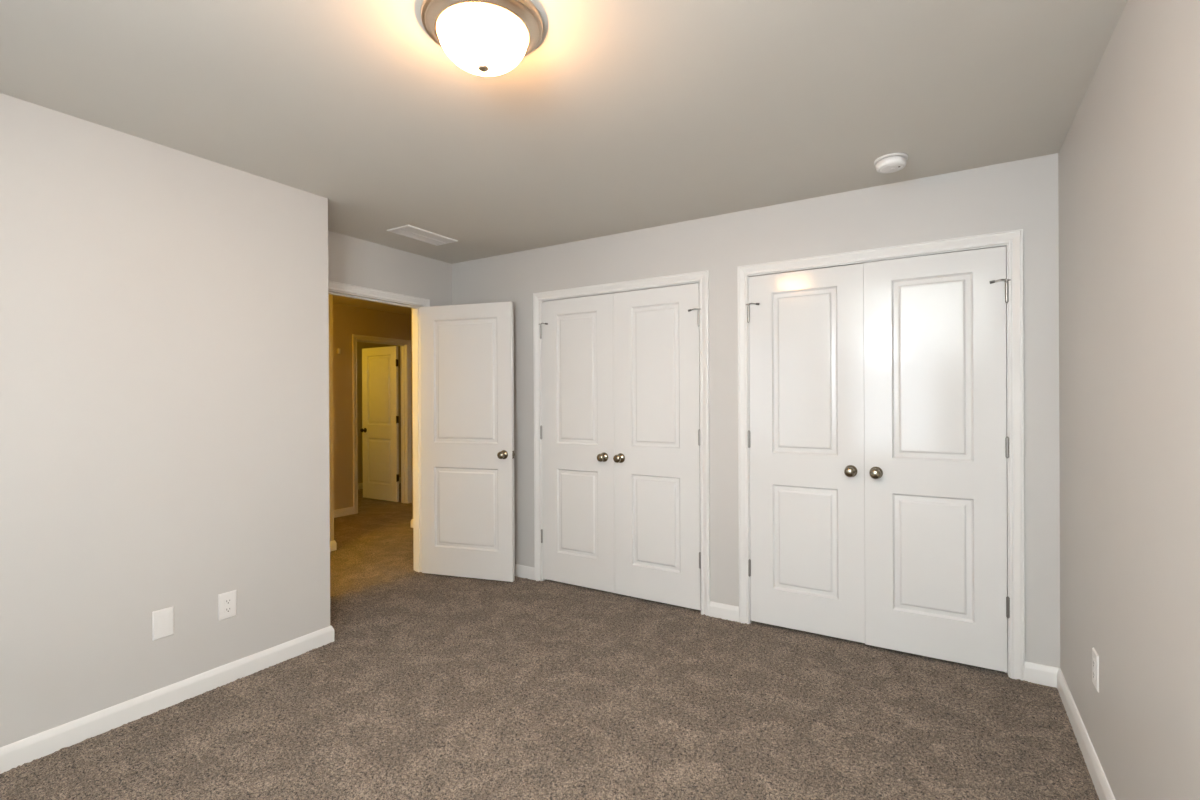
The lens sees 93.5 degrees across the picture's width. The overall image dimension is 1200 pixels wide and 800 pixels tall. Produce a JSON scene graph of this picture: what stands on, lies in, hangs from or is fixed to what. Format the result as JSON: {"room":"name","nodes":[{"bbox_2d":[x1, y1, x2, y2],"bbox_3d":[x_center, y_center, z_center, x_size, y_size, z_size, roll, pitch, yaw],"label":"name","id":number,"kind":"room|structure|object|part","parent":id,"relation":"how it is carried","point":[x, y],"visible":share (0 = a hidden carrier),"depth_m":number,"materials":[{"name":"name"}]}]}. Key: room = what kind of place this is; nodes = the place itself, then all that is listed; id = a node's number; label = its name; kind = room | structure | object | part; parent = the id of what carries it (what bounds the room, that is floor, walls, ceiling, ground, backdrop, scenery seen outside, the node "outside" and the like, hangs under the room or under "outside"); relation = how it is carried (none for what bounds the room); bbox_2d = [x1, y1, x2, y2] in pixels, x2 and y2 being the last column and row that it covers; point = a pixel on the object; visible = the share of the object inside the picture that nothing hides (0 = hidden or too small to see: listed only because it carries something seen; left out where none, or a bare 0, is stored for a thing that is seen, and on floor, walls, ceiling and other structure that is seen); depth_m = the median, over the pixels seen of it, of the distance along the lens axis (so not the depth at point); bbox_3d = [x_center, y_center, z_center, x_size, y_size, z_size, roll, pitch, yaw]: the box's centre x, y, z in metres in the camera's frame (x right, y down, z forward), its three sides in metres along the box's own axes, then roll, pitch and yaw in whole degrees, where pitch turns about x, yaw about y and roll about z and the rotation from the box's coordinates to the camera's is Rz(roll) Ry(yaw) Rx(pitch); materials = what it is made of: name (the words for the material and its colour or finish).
{"room":"empty bedroom","nodes":[
{"label":"empty bedroom","id":0,"kind":"room"},
{"bbox_2d":[0,93,329,746],"bbox_3d":[-2.476,0.138,2.128,0.653,2.490,2.697,0,0,32],"label":"wall","id":1,"kind":"structure","parent":0,"point":[164,314],"depth_m":2.40,"materials":[{"name":"beige paint"}]},
{"bbox_2d":[152,606,173,640],"bbox_3d":[-1.890,0.964,2.444,0.007,0.124,0.079,0,0,32],"label":"blank wall plate","id":2,"kind":"object","parent":1,"relation":"attached to","point":[163,619],"visible":1,"depth_m":2.44,"materials":[{"name":"white plastic"}]},
{"bbox_2d":[0,625,333,773],"bbox_3d":[-2.381,1.288,2.151,0.554,0.088,2.598,0,0,32],"label":"baseboard","id":3,"kind":"structure","parent":1,"relation":"attached to","point":[42,744],"depth_m":2.39,"materials":[{"name":"white wood"}]},
{"bbox_2d":[218,590,236,620],"bbox_3d":[-1.756,0.964,2.662,0.008,0.124,0.079,0,0,32],"label":"electrical outlet","id":4,"kind":"object","parent":1,"relation":"attached to","point":[227,602],"visible":1,"depth_m":2.66,"materials":[{"name":"white plastic"}]},
{"bbox_2d":[224,598,231,604],"bbox_3d":[-1.754,0.945,2.660,0.002,0.028,0.034,0,0,32],"label":"receptacle","id":5,"kind":"object","parent":4,"relation":"attached to","point":[227,601],"depth_m":2.66,"materials":[{"name":"grey plastic"}]},
{"bbox_2d":[224,606,231,612],"bbox_3d":[-1.754,0.984,2.660,0.002,0.028,0.034,0,0,32],"label":"receptacle","id":6,"kind":"object","parent":4,"relation":"attached to","point":[227,609],"depth_m":2.66,"materials":[{"name":"grey plastic"}]},
{"bbox_2d":[328,294,333,540],"bbox_3d":[-3.466,0.141,3.383,0.150,2.490,3.930,0,0,32],"label":"wall","id":7,"kind":"structure","parent":0,"point":[330,297],"depth_m":5.00,"materials":[{"name":"paint"}]},
{"bbox_2d":[330,540,336,551],"bbox_3d":[-3.423,1.292,3.430,0.164,0.088,3.844,0,0,32],"label":"baseboard","id":8,"kind":"structure","parent":7,"relation":"attached to","point":[333,545],"depth_m":5.00,"materials":[{"name":"white wood"}]},
{"bbox_2d":[333,303,411,509],"bbox_3d":[-3.177,0.135,6.299,0.114,2.490,5.000,0,0,32],"label":"wall","id":9,"kind":"structure","parent":0,"point":[347,320],"depth_m":6.57,"materials":[{"name":"paint"}]},
{"bbox_2d":[334,507,353,517],"bbox_3d":[-3.634,1.290,5.426,0.014,0.088,2.823,0,0,32],"label":"baseboard","id":10,"kind":"structure","parent":9,"relation":"attached to","point":[349,510],"depth_m":6.52,"materials":[{"name":"white wood"}]},
{"bbox_2d":[360,346,398,501],"bbox_3d":[-2.920,0.300,7.505,0.718,2.025,0.168,0,0,32],"label":"door","id":11,"kind":"structure","parent":9,"relation":"in","point":[380,412],"depth_m":7.48,"materials":[{"name":"white wood"}]},
{"bbox_3d":[-2.930,-0.144,7.509,0.470,0.922,0.035,0,0,32],"label":"panel","id":12,"kind":"part","parent":11,"relation":"part of","materials":[{"name":"white wood"}]},
{"bbox_3d":[-2.925,0.802,7.510,0.470,0.602,0.035,0,0,32],"label":"panel","id":13,"kind":"part","parent":11,"relation":"part of","materials":[{"name":"white wood"}]},
{"bbox_2d":[352,334,411,513],"bbox_3d":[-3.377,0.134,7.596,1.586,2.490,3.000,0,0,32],"label":"door frame","id":14,"kind":"structure","parent":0,"point":[360,345],"depth_m":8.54,"materials":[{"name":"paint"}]},
{"bbox_2d":[358,477,400,488],"bbox_3d":[-3.955,1.287,7.958,0.014,0.088,2.800,0,0,32],"label":"baseboard","id":15,"kind":"structure","parent":14,"relation":"attached to","point":[360,485],"depth_m":8.52,"materials":[{"name":"white wood"}]},
{"bbox_2d":[328,230,451,306],"bbox_3d":[-1.624,0.131,4.026,0.114,2.490,1.429,0,0,32],"label":"wall","id":16,"kind":"structure","parent":0,"point":[351,260],"depth_m":4.07,"materials":[{"name":"beige paint"}]},
{"bbox_2d":[328,280,429,571],"bbox_3d":[-1.613,0.275,4.043,0.147,2.121,0.898,0,0,32],"label":"door frame","id":17,"kind":"structure","parent":16,"relation":"attached to","point":[334,288],"depth_m":4.36,"materials":[{"name":"white wood"}]},
{"bbox_3d":[-1.669,0.275,4.077,0.016,2.121,0.898,0,0,32],"label":"casing","id":18,"kind":"part","parent":17,"relation":"part of","materials":[{"name":"white wood"}]},
{"bbox_2d":[420,302,514,581],"bbox_3d":[-0.995,0.296,4.202,0.783,2.025,0.168,0,0,17],"label":"door","id":19,"kind":"structure","parent":16,"relation":"in","point":[467,350],"depth_m":4.18,"materials":[{"name":"white wood"}]},
{"bbox_3d":[-0.991,0.798,4.202,0.532,0.602,0.035,0,0,17],"label":"panel","id":20,"kind":"part","parent":19,"relation":"part of","materials":[{"name":"white wood"}]},
{"bbox_3d":[-0.996,-0.148,4.200,0.532,0.922,0.035,0,0,17],"label":"panel","id":21,"kind":"part","parent":19,"relation":"part of","materials":[{"name":"white wood"}]},
{"bbox_3d":[-0.708,0.390,4.051,0.055,0.055,0.052,0,0,17],"label":"knob","id":22,"kind":"part","parent":19,"relation":"part of","materials":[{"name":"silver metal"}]},
{"bbox_2d":[411,308,412,514],"bbox_3d":[-0.873,0.123,6.525,1.224,2.490,2.200,0,0,32],"label":"wall","id":23,"kind":"structure","parent":0,"point":[411,308],"depth_m":5.91,"materials":[{"name":"paint"}]},
{"bbox_2d":[0,483,1098,799],"bbox_3d":[-1.772,1.326,4.267,8.900,0.013,7.200,0,0,32],"label":"floor","id":24,"kind":"structure","parent":0,"point":[427,686],"depth_m":2.35,"materials":[{"name":"brown carpet"}]},
{"bbox_2d":[0,0,1127,314],"bbox_3d":[-1.831,-1.164,4.330,8.750,0.100,7.134,0,0,32],"label":"ceiling","id":25,"kind":"structure","parent":0,"point":[624,115],"depth_m":2.07,"materials":[{"name":"beige paint"}]},
{"bbox_2d":[387,225,457,245],"bbox_3d":[-1.190,-1.112,3.805,0.208,0.008,0.424,0,0,32],"label":"ceiling vent","id":26,"kind":"object","parent":25,"relation":"in","point":[409,231],"visible":1,"depth_m":3.79,"materials":[{"name":"white plastic"}]},
{"bbox_2d":[421,0,542,75],"bbox_3d":[-0.344,-1.045,1.662,0.351,0.144,0.351,0,0,32],"label":"ceiling light","id":27,"kind":"object","parent":25,"relation":"attached to","point":[482,37],"visible":1,"depth_m":1.59,"materials":[{"name":"white glass"}]},
{"bbox_2d":[874,153,907,172],"bbox_3d":[1.356,-1.102,2.630,0.141,0.051,0.141,0,0,32],"label":"smoke detector","id":28,"kind":"object","parent":25,"relation":"attached to","point":[893,162],"visible":1,"depth_m":2.59,"materials":[{"name":"white plastic"}]},
{"bbox_3d":[1.356,-1.122,2.630,0.141,0.010,0.141,0,0,32],"label":"mounting plate","id":29,"kind":"part","parent":28,"relation":"part of","materials":[{"name":"white plastic"}]},
{"bbox_2d":[452,153,1059,667],"bbox_3d":[0.429,0.120,3.669,3.987,2.490,0.114,0,0,32],"label":"wall","id":30,"kind":"structure","parent":0,"point":[1023,194],"depth_m":3.18,"materials":[{"name":"beige paint"}]},
{"bbox_2d":[515,564,534,579],"bbox_3d":[-0.899,1.277,4.280,0.848,0.088,0.246,0,0,32],"label":"baseboard","id":31,"kind":"structure","parent":30,"relation":"attached to","point":[522,571],"depth_m":4.20,"materials":[{"name":"white wood"}]},
{"bbox_2d":[539,293,614,592],"bbox_3d":[-0.180,0.287,3.959,0.626,2.025,0.102,0,0,31],"label":"door","id":32,"kind":"structure","parent":30,"relation":"in","point":[577,334],"depth_m":3.96,"materials":[{"name":"white wood"}]},
{"bbox_3d":[-0.158,-0.158,3.982,0.345,0.922,0.035,0,0,32],"label":"panel","id":33,"kind":"part","parent":32,"relation":"part of","materials":[{"name":"white wood"}]},
{"bbox_3d":[-0.153,0.788,3.983,0.345,0.602,0.035,0,0,32],"label":"panel","id":34,"kind":"part","parent":32,"relation":"part of","materials":[{"name":"white wood"}]},
{"bbox_3d":[0.008,0.384,3.815,0.055,0.055,0.052,0,0,32],"label":"knob","id":35,"kind":"part","parent":32,"relation":"part of","materials":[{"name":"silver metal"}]},
{"bbox_2d":[533,270,709,615],"bbox_3d":[0.121,0.266,3.849,1.349,2.121,0.130,0,0,32],"label":"door frame","id":36,"kind":"structure","parent":30,"relation":"attached to","point":[701,277],"depth_m":3.61,"materials":[{"name":"white wood"}]},
{"bbox_2d":[613,283,700,609],"bbox_3d":[0.355,0.284,3.628,0.626,2.025,0.102,0,0,31],"label":"door","id":37,"kind":"structure","parent":30,"relation":"in","point":[656,458],"depth_m":3.64,"materials":[{"name":"white wood"}]},
{"bbox_3d":[0.118,0.383,3.744,0.055,0.055,0.052,0,0,32],"label":"knob","id":38,"kind":"part","parent":37,"relation":"part of","materials":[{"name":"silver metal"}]},
{"bbox_3d":[0.362,-0.160,3.660,0.345,0.922,0.035,0,0,32],"label":"panel","id":39,"kind":"part","parent":37,"relation":"part of","materials":[{"name":"white wood"}]},
{"bbox_3d":[0.367,0.786,3.662,0.345,0.602,0.035,0,0,32],"label":"panel","id":40,"kind":"part","parent":37,"relation":"part of","materials":[{"name":"white wood"}]},
{"bbox_2d":[709,601,738,621],"bbox_3d":[0.750,1.270,3.401,0.184,0.088,0.014,0,0,32],"label":"baseboard","id":41,"kind":"structure","parent":30,"relation":"attached to","point":[717,610],"depth_m":3.40,"materials":[{"name":"white wood"}]},
{"bbox_2d":[746,264,864,642],"bbox_3d":[1.129,0.281,3.155,0.632,2.025,0.102,0,0,31],"label":"door","id":42,"kind":"structure","parent":30,"relation":"in","point":[806,563],"depth_m":3.16,"materials":[{"name":"white wood"}]},
{"bbox_3d":[1.152,-0.163,3.178,0.351,0.922,0.035,0,0,31],"label":"panel","id":43,"kind":"part","parent":42,"relation":"part of","materials":[{"name":"white wood"}]},
{"bbox_3d":[1.157,0.783,3.180,0.351,0.602,0.035,0,0,31],"label":"panel","id":44,"kind":"part","parent":42,"relation":"part of","materials":[{"name":"white wood"}]},
{"bbox_3d":[1.331,0.378,3.004,0.055,0.055,0.052,0,0,31],"label":"knob","id":45,"kind":"part","parent":42,"relation":"part of","materials":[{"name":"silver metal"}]},
{"bbox_2d":[737,229,1024,679],"bbox_3d":[1.432,0.261,3.043,1.361,2.121,0.130,0,0,32],"label":"door frame","id":46,"kind":"structure","parent":30,"relation":"attached to","point":[1013,239],"depth_m":2.69,"materials":[{"name":"white wood"}]},
{"bbox_2d":[864,246,1010,671],"bbox_3d":[1.666,0.279,2.817,0.632,2.025,0.102,0,0,31],"label":"door","id":47,"kind":"structure","parent":30,"relation":"in","point":[936,441],"depth_m":2.82,"materials":[{"name":"white wood"}]},
{"bbox_3d":[1.431,0.378,2.929,0.055,0.055,0.052,0,0,31],"label":"knob","id":48,"kind":"part","parent":47,"relation":"part of","materials":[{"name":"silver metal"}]},
{"bbox_3d":[1.674,-0.166,2.850,0.351,0.922,0.035,0,0,31],"label":"panel","id":49,"kind":"part","parent":47,"relation":"part of","materials":[{"name":"white wood"}]},
{"bbox_3d":[1.679,0.780,2.851,0.351,0.602,0.035,0,0,31],"label":"panel","id":50,"kind":"part","parent":47,"relation":"part of","materials":[{"name":"white wood"}]},
{"bbox_2d":[1025,661,1058,687],"bbox_3d":[2.044,1.265,2.606,0.132,0.088,0.014,0,0,32],"label":"baseboard","id":51,"kind":"structure","parent":30,"relation":"attached to","point":[1040,674],"depth_m":2.60,"materials":[{"name":"white wood"}]},
{"bbox_2d":[1058,0,1199,799],"bbox_3d":[1.095,0.122,0.837,0.114,2.490,4.240,0,0,32],"label":"wall","id":52,"kind":"structure","parent":0,"point":[1129,155],"depth_m":1.53,"materials":[{"name":"beige paint"}]},
{"bbox_2d":[1057,668,1115,799],"bbox_3d":[1.046,1.273,0.873,0.014,0.088,4.012,0,0,32],"label":"baseboard","id":53,"kind":"structure","parent":52,"relation":"attached to","point":[1102,787],"depth_m":2.07,"materials":[{"name":"white wood"}]},
{"bbox_2d":[1092,647,1098,691],"bbox_3d":[1.712,0.929,1.952,0.008,0.124,0.079,0,0,32],"label":"electrical outlet","id":54,"kind":"object","parent":52,"relation":"attached to","point":[1095,657],"visible":1,"depth_m":1.94,"materials":[{"name":"white plastic"}]}
]}

